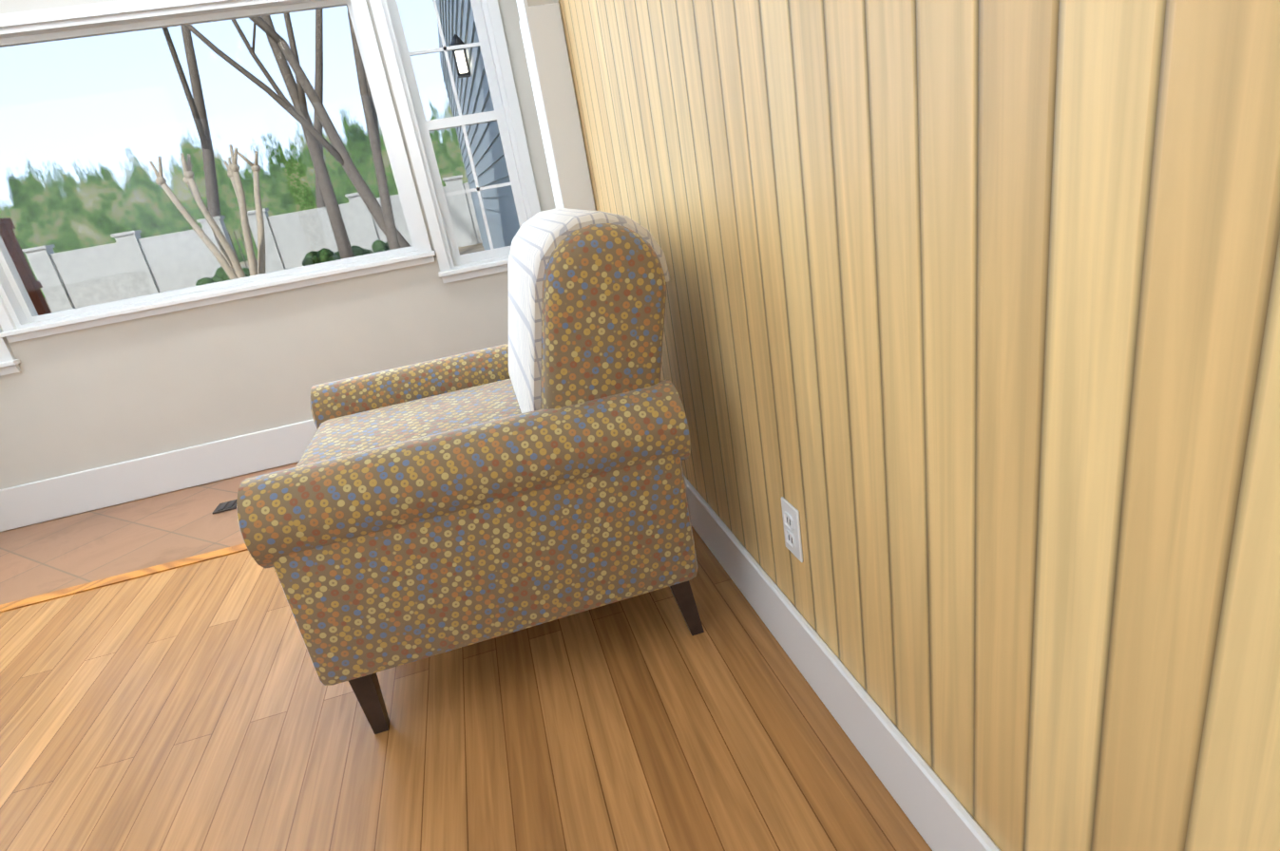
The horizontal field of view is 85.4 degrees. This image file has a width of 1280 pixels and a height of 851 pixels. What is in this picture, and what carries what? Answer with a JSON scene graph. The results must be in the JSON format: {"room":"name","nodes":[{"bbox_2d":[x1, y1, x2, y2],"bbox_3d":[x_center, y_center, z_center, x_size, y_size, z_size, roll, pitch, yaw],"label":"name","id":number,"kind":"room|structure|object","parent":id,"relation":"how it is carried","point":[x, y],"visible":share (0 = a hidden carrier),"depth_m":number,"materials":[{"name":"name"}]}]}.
{"room":"living room","nodes":[
{"label":"living room","id":0,"kind":"room"},
{"bbox_2d":[0,462,298,605],"bbox_3d":[-1.603,0.307,3.058,3.420,0.049,1.080,-14,21,-11],"label":"floor","id":1,"kind":"structure","parent":0,"point":[66,552],"depth_m":2.81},
{"bbox_2d":[212,499,236,514],"bbox_3d":[-1.647,0.315,2.972,0.320,0.009,0.100,-14,21,-11],"label":"floor vent","id":2,"kind":"object","parent":1,"relation":"in","point":[226,506],"visible":0.25,"depth_m":2.93,"materials":[{"name":"grey metal"}]},
{"bbox_2d":[0,0,555,489],"bbox_3d":[-1.885,-0.831,3.060,3.420,2.142,0.150,-14,21,-11],"label":"wall","id":3,"kind":"structure","parent":0,"point":[85,399],"depth_m":3.14,"materials":[{"name":"beige paint"}]},
{"bbox_2d":[0,0,540,376],"bbox_3d":[-1.909,-1.105,2.940,2.854,1.390,0.195,-14,21,-11],"label":"window","id":4,"kind":"structure","parent":3,"relation":"in","point":[21,318],"depth_m":3.03,"materials":[{"name":"white"}]},
{"bbox_2d":[0,526,932,850],"bbox_3d":[-0.541,1.522,-0.684,3.280,0.050,7.070,-14,21,-11],"label":"floor","id":5,"kind":"structure","parent":0,"point":[196,707],"depth_m":1.49,"materials":[{"name":"brown wood"}]},
{"bbox_2d":[0,543,248,612],"bbox_3d":[-0.672,1.526,-0.713,3.042,0.005,7.080,-14,21,-11],"label":"transition strip","id":6,"kind":"object","parent":5,"relation":"on","point":[100,583],"depth_m":2.46,"materials":[{"name":"brown wood"}]},
{"bbox_2d":[236,208,704,734],"bbox_3d":[-0.395,0.013,1.781,0.924,0.986,0.910,-14,21,-11],"label":"armchair","id":7,"kind":"object","parent":5,"relation":"on","point":[529,474],"visible":1,"depth_m":1.41,"materials":[{"name":"fabric"}]},
{"bbox_2d":[527,0,558,6],"bbox_3d":[-3.799,-0.343,1.762,7.660,2.760,0.230,-14,21,-11],"label":"wall","id":8,"kind":"structure","parent":0,"point":[530,3],"depth_m":2.25,"materials":[{"name":"beige paint"}]},
{"bbox_2d":[515,0,596,210],"bbox_3d":[-1.621,-0.569,2.240,2.978,2.140,0.190,-14,21,-11],"label":"trim","id":9,"kind":"structure","parent":8,"relation":"attached to","point":[546,51],"depth_m":2.35,"materials":[{"name":"white"}]},
{"bbox_2d":[558,0,1279,850],"bbox_3d":[0.713,-0.140,-0.895,0.120,2.760,7.050,-14,21,-11],"label":"wall","id":10,"kind":"structure","parent":0,"point":[971,355],"depth_m":0.72,"materials":[{"name":"brown wood"}]},
{"bbox_2d":[780,496,803,562],"bbox_3d":[0.296,0.204,1.358,0.010,0.114,0.070,-14,21,-11],"label":"outlet","id":11,"kind":"object","parent":10,"relation":"attached to","point":[792,528],"visible":1,"depth_m":1.35,"materials":[{"name":"white plastic"}]},
{"label":"outside","id":12,"kind":"structure","parent":0,"visible":0},
{"bbox_2d":[0,0,467,297],"bbox_3d":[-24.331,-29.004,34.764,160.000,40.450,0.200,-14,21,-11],"label":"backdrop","id":13,"kind":"structure","parent":12,"point":[53,55],"depth_m":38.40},
{"bbox_2d":[43,243,484,312],"bbox_3d":[-18.428,-7.213,32.107,140.000,0.100,64.750,-14,21,-11],"label":"ground","id":14,"kind":"structure","parent":12,"point":[474,248],"depth_m":20.27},
{"bbox_2d":[0,217,51,315],"bbox_3d":[-5.163,-0.641,5.640,1.800,1.770,2.070,-14,21,-11],"label":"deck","id":15,"kind":"object","parent":14,"relation":"on","point":[41,307],"depth_m":4.68,"materials":[{"name":"brown wood"}]},
{"bbox_2d":[149,144,265,279],"bbox_3d":[-9.055,-4.355,15.320,2.069,3.256,2.154,-14,21,-11],"label":"crape myrtle","id":16,"kind":"object","parent":14,"relation":"on","point":[229,256],"depth_m":15.11,"materials":[{"name":"beige plant"}]},
{"bbox_2d":[21,174,482,312],"bbox_3d":[-9.477,-5.550,20.395,14.600,2.030,0.460,-14,21,-11],"label":"fence","id":17,"kind":"object","parent":14,"relation":"on","point":[81,271],"depth_m":19.63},
{"bbox_2d":[162,5,410,259],"bbox_3d":[-11.046,-13.790,14.706,15.412,21.821,21.627,-14,21,-11],"label":"bare tree","id":18,"kind":"object","parent":14,"relation":"on","point":[296,91],"depth_m":15.08,"materials":[{"name":"plant"}]},
{"bbox_2d":[195,240,389,286],"bbox_3d":[-6.606,-2.457,12.818,7.126,0.921,15.397,-14,21,-11],"label":"shrubs","id":19,"kind":"object","parent":14,"relation":"on","point":[220,275],"depth_m":18.28,"materials":[{"name":"green plant"}]},
{"bbox_2d":[435,0,519,250],"bbox_3d":[-1.947,-3.302,8.377,0.400,3.750,11.050,-14,21,-11],"label":"siding","id":20,"kind":"object","parent":14,"relation":"on","point":[472,73],"depth_m":6.22,"materials":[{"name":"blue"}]},
{"bbox_3d":[-7.069,1.572,-1.820,16.120,2.760,8.470,-14,21,-11],"label":"wall","id":21,"kind":"structure","parent":0,"visible":0},
{"bbox_2d":[0,419,1000,850],"bbox_3d":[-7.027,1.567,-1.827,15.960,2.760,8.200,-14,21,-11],"label":"baseboard","id":22,"kind":"structure","parent":21,"relation":"attached to","point":[939,816],"depth_m":1.72,"materials":[{"name":"white"}]}
]}

